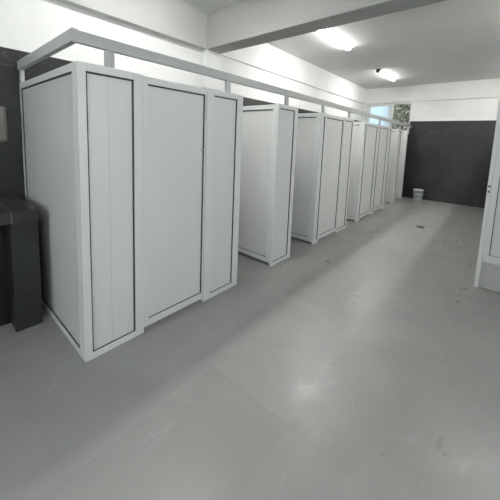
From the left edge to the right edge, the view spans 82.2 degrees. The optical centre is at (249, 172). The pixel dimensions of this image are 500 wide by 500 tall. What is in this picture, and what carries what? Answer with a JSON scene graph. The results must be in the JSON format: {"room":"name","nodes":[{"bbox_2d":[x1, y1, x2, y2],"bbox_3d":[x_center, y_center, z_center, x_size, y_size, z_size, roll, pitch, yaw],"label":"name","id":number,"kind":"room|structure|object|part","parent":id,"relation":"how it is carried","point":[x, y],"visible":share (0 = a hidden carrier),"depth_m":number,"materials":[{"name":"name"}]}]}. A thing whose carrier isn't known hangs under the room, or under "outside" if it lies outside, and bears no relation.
{"room":"public restroom","nodes":[
{"label":"public restroom","id":0,"kind":"room"},
{"bbox_2d":[0,0,364,200],"bbox_3d":[-0.547,-0.676,4.745,0.200,3.345,13.350,8,9,40],"label":"wall","id":1,"kind":"structure","parent":0,"point":[25,25],"depth_m":2.99,"materials":[{"name":"white paint"}]},
{"bbox_2d":[0,106,7,143],"bbox_3d":[-2.291,-0.417,2.489,0.113,0.330,0.275,8,9,40],"label":"dispenser","id":2,"kind":"object","parent":1,"relation":"attached to","point":[3,115],"visible":1,"depth_m":2.54,"materials":[{"name":"grey plastic"}]},
{"bbox_2d":[56,0,207,49],"bbox_3d":[-2.628,-1.868,1.892,0.097,0.490,6.072,8,9,40],"label":"trim","id":3,"kind":"structure","parent":1,"relation":"attached to","point":[177,20],"depth_m":3.58,"materials":[{"name":"paint"}]},
{"bbox_2d":[202,49,221,90],"bbox_3d":[-0.577,-1.544,4.356,0.100,0.555,0.310,8,9,40],"label":"column","id":4,"kind":"structure","parent":1,"relation":"attached to","point":[211,59],"depth_m":4.29,"materials":[{"name":"white paint"}]},
{"bbox_2d":[222,43,366,103],"bbox_3d":[1.657,-2.283,6.920,0.032,0.480,6.590,8,9,40],"label":"trim","id":5,"kind":"structure","parent":1,"relation":"attached to","point":[267,57],"depth_m":6.09,"materials":[{"name":"white paint"}]},
{"bbox_2d":[207,0,445,53],"bbox_3d":[1.287,-1.812,2.731,4.964,0.490,0.288,8,9,40],"label":"beam","id":6,"kind":"structure","parent":1,"relation":"attached to","point":[245,23],"depth_m":3.36,"materials":[{"name":"paint"}]},
{"bbox_2d":[0,197,499,499],"bbox_3d":[1.334,1.310,3.287,5.340,0.120,13.350,8,9,40],"label":"floor","id":7,"kind":"structure","parent":0,"point":[362,363],"depth_m":1.82,"materials":[{"name":"ceramic"}]},
{"bbox_2d":[0,195,42,331],"bbox_3d":[-2.787,0.800,1.606,0.748,0.956,2.503,8,9,40],"label":"countertop","id":8,"kind":"structure","parent":7,"relation":"on","point":[20,275],"depth_m":2.25,"materials":[{"name":"stone"}]},
{"bbox_3d":[-2.648,0.863,1.494,0.020,0.867,2.146,8,9,40],"label":"panel","id":9,"kind":"part","parent":8,"relation":"part of","materials":[{"name":"black"}]},
{"bbox_2d":[19,61,242,362],"bbox_3d":[-1.147,0.191,2.892,1.449,2.000,1.514,8,9,40],"label":"stall","id":10,"kind":"object","parent":7,"relation":"on","point":[132,180],"visible":0.97,"depth_m":2.22,"materials":[{"name":"white metal"}]},
{"bbox_3d":[-1.642,0.234,2.344,1.412,2.000,0.035,8,9,40],"label":"panel","id":11,"kind":"part","parent":10,"relation":"part of","materials":[{"name":"white metal"}]},
{"bbox_3d":[-0.963,0.297,2.027,0.035,2.000,0.432,8,9,40],"label":"panel","id":12,"kind":"part","parent":10,"relation":"part of","materials":[{"name":"white metal"}]},
{"bbox_3d":[-0.629,0.251,2.425,0.035,1.957,0.602,8,9,40],"label":"door","id":13,"kind":"part","parent":10,"relation":"part of","materials":[{"name":"white metal"}]},
{"bbox_2d":[17,27,411,129],"bbox_3d":[1.339,-1.132,5.605,1.449,0.197,9.036,8,9,40],"label":"rail","id":14,"kind":"object","parent":10,"relation":"on","point":[72,36],"visible":0.89,"depth_m":2.27,"materials":[{"name":"white metal"}]},
{"bbox_3d":[-2.117,-0.889,2.662,0.050,0.118,0.030,8,9,40],"label":"rail post","id":15,"kind":"part","parent":14,"relation":"part of","materials":[{"name":"white metal"}]},
{"bbox_3d":[-1.603,-0.916,2.206,1.412,0.078,0.036,8,9,40],"label":"return rail","id":16,"kind":"part","parent":14,"relation":"part of","materials":[{"name":"white metal"}]},
{"bbox_3d":[-0.931,-0.749,1.896,0.026,0.106,0.060,8,9,40],"label":"rail post","id":17,"kind":"part","parent":14,"relation":"part of","materials":[{"name":"white metal"}]},
{"bbox_3d":[-0.211,-0.817,2.732,0.026,0.106,0.060,8,9,40],"label":"rail post","id":18,"kind":"part","parent":14,"relation":"part of","materials":[{"name":"white metal"}]},
{"bbox_3d":[0.446,-0.879,3.497,0.026,0.106,0.060,8,9,40],"label":"rail post","id":19,"kind":"part","parent":14,"relation":"part of","materials":[{"name":"white metal"}]},
{"bbox_3d":[-0.271,0.232,2.831,0.035,2.000,0.472,8,9,40],"label":"panel","id":20,"kind":"part","parent":10,"relation":"part of","materials":[{"name":"white metal"}]},
{"bbox_2d":[238,103,297,265],"bbox_3d":[-0.112,0.093,4.094,1.449,2.000,0.448,8,9,40],"label":"stall","id":21,"kind":"object","parent":7,"relation":"on","point":[269,132],"visible":0.63,"depth_m":3.64,"materials":[{"name":"white metal"}]},
{"bbox_3d":[0.056,0.131,3.699,0.599,1.957,0.035,8,9,40],"label":"door","id":22,"kind":"part","parent":21,"relation":"part of","materials":[{"name":"white metal"}]},
{"bbox_3d":[0.427,0.166,3.643,0.035,2.000,0.437,8,9,40],"label":"panel","id":23,"kind":"part","parent":21,"relation":"part of","materials":[{"name":"white metal"}]},
{"bbox_2d":[291,112,326,244],"bbox_3d":[0.502,0.035,4.808,1.449,2.000,0.176,8,9,40],"label":"stall","id":24,"kind":"object","parent":7,"relation":"on","point":[311,127],"visible":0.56,"depth_m":4.40,"materials":[{"name":"white metal"}]},
{"bbox_3d":[1.041,0.108,4.357,0.035,2.000,0.165,8,9,40],"label":"panel","id":25,"kind":"part","parent":24,"relation":"part of","materials":[{"name":"white metal"}]},
{"bbox_2d":[318,114,353,238],"bbox_3d":[0.922,-0.005,5.296,1.449,2.000,1.106,8,9,40],"label":"stall","id":26,"kind":"object","parent":7,"relation":"on","point":[339,130],"visible":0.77,"depth_m":4.81,"materials":[{"name":"white metal"}]},
{"bbox_3d":[1.676,0.048,5.094,0.035,2.000,0.435,8,9,40],"label":"panel","id":27,"kind":"part","parent":26,"relation":"part of","materials":[{"name":"white metal"}]},
{"bbox_2d":[347,121,367,221],"bbox_3d":[1.675,-0.076,6.171,1.449,2.000,0.191,8,9,40],"label":"stall","id":28,"kind":"object","parent":7,"relation":"on","point":[360,128],"visible":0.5,"depth_m":5.71,"materials":[{"name":"white plastic"}]},
{"bbox_3d":[2.215,-0.003,5.720,0.035,2.000,0.180,8,9,40],"label":"panel","id":29,"kind":"part","parent":28,"relation":"part of","materials":[{"name":"white metal"}]},
{"bbox_2d":[360,123,381,217],"bbox_3d":[2.032,-0.110,6.586,1.449,2.000,0.896,8,9,40],"label":"stall","id":30,"kind":"object","parent":7,"relation":"on","point":[373,136],"visible":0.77,"depth_m":6.14,"materials":[{"name":"white plastic"}]},
{"bbox_3d":[2.788,-0.057,6.386,0.035,2.000,0.220,8,9,40],"label":"panel","id":31,"kind":"part","parent":30,"relation":"part of","materials":[{"name":"white metal"}]},
{"bbox_2d":[374,126,391,210],"bbox_3d":[2.604,-0.164,7.252,1.449,2.000,0.856,8,9,40],"label":"stall","id":32,"kind":"object","parent":7,"relation":"on","point":[386,132],"visible":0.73,"depth_m":6.81,"materials":[{"name":"white plastic"}]},
{"bbox_3d":[3.331,-0.109,7.018,0.035,2.000,0.270,8,9,40],"label":"panel","id":33,"kind":"part","parent":32,"relation":"part of","materials":[{"name":"white metal"}]},
{"bbox_2d":[385,129,401,203],"bbox_3d":[3.404,-0.239,8.180,1.449,2.000,0.361,8,9,40],"label":"stall","id":34,"kind":"object","parent":7,"relation":"on","point":[396,136],"visible":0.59,"depth_m":7.67,"materials":[{"name":"white plastic"}]},
{"bbox_3d":[3.595,-0.204,7.821,0.610,1.957,0.035,8,9,40],"label":"door","id":35,"kind":"part","parent":34,"relation":"part of","materials":[{"name":"white metal"}]},
{"bbox_2d":[396,130,407,198],"bbox_3d":[3.937,-0.290,8.801,1.449,2.000,0.121,8,9,40],"label":"stall","id":36,"kind":"object","parent":7,"relation":"on","point":[404,137],"visible":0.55,"depth_m":8.34,"materials":[{"name":"white plastic"}]},
{"bbox_2d":[413,189,423,200],"bbox_3d":[4.922,0.646,8.400,0.282,0.310,0.272,8,9,40],"label":"bucket","id":37,"kind":"object","parent":7,"relation":"on","point":[417,193],"visible":1,"depth_m":8.31,"materials":[{"name":"white plastic"}]},
{"bbox_2d":[415,225,425,228],"bbox_3d":[3.325,1.060,5.592,0.180,0.004,0.240,8,9,40],"label":"floor drain","id":38,"kind":"object","parent":7,"relation":"on","point":[416,226],"visible":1,"depth_m":5.57,"materials":[{"name":"grey metal"}]},
{"bbox_2d":[474,97,499,287],"bbox_3d":[3.524,0.257,3.065,1.520,2.190,1.106,8,9,40],"label":"stall","id":39,"kind":"object","parent":7,"relation":"on","point":[489,247],"visible":1,"depth_m":3.12,"materials":[{"name":"white plastic"}]},
{"bbox_3d":[3.202,0.140,2.637,1.482,1.845,0.035,8,9,40],"label":"panel","id":40,"kind":"part","parent":39,"relation":"part of","materials":[{"name":"white metal"}]},
{"bbox_3d":[2.977,0.101,3.536,0.035,1.630,0.605,8,9,40],"label":"door","id":41,"kind":"part","parent":39,"relation":"part of","materials":[{"name":"white metal"}]},
{"bbox_2d":[479,260,499,292],"bbox_3d":[3.523,1.196,3.174,1.493,0.300,1.058,8,9,40],"label":"step","id":42,"kind":"structure","parent":7,"relation":"on","point":[490,272],"depth_m":3.20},
{"bbox_2d":[180,0,499,88],"bbox_3d":[1.468,-2.145,2.891,5.340,0.150,13.350,8,9,40],"label":"ceiling","id":43,"kind":"structure","parent":0,"point":[446,41],"depth_m":5.17,"materials":[{"name":"paint"}]},
{"bbox_2d":[319,29,350,50],"bbox_3d":[1.456,-2.279,4.920,0.086,0.048,1.220,8,9,40],"label":"lamp","id":44,"kind":"object","parent":43,"relation":"attached to","point":[326,33],"visible":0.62,"depth_m":4.87,"materials":[{"name":"grey plastic"}]},
{"bbox_2d":[376,69,394,80],"bbox_3d":[3.459,-2.461,7.285,0.093,0.070,1.310,8,9,40],"label":"lamp","id":45,"kind":"object","parent":43,"relation":"attached to","point":[377,70],"visible":1,"depth_m":7.13,"materials":[{"name":"grey plastic"}]},
{"bbox_2d":[380,71,394,80],"bbox_3d":[3.491,-2.466,7.317,0.080,0.028,1.183,8,9,40],"label":"diffuser","id":46,"kind":"object","parent":45,"relation":"attached to","point":[382,72],"depth_m":7.29,"materials":[{"name":"white plastic"}]},
{"bbox_2d":[392,104,410,130],"bbox_3d":[5.555,-1.221,10.063,1.494,3.936,1.330,8,9,40],"label":"tree","id":47,"kind":"object","parent":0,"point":[402,114],"visible":0.18,"depth_m":9.80,"materials":[{"name":"green plant"}]},
{"bbox_2d":[364,97,498,207],"bbox_3d":[5.679,-0.815,8.062,5.340,3.345,0.206,8,9,40],"label":"wall","id":48,"kind":"structure","parent":0,"point":[450,142],"depth_m":8.01,"materials":[{"name":"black paint"}]},
{"bbox_2d":[367,102,411,133],"bbox_3d":[4.365,-1.710,9.097,1.320,0.945,0.060,8,9,40],"label":"window","id":49,"kind":"structure","parent":48,"relation":"in","point":[383,110],"depth_m":9.18,"materials":[{"name":"white aluminium"},{"name":"clear glass"}]},
{"bbox_3d":[4.182,-1.737,9.246,0.645,0.770,0.006,8,9,40],"label":"glass","id":50,"kind":"part","parent":49,"relation":"part of","materials":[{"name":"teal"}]},
{"bbox_3d":[4.182,-1.737,9.246,0.765,0.870,0.030,8,9,40],"label":"sash","id":51,"kind":"part","parent":49,"relation":"part of","materials":[{"name":"white metal"}]},
{"bbox_2d":[365,78,499,103],"bbox_3d":[5.676,-2.238,7.806,4.932,0.460,0.047,8,9,40],"label":"trim","id":52,"kind":"structure","parent":48,"relation":"attached to","point":[487,88],"depth_m":8.10,"materials":[{"name":"white paint"}]}
]}

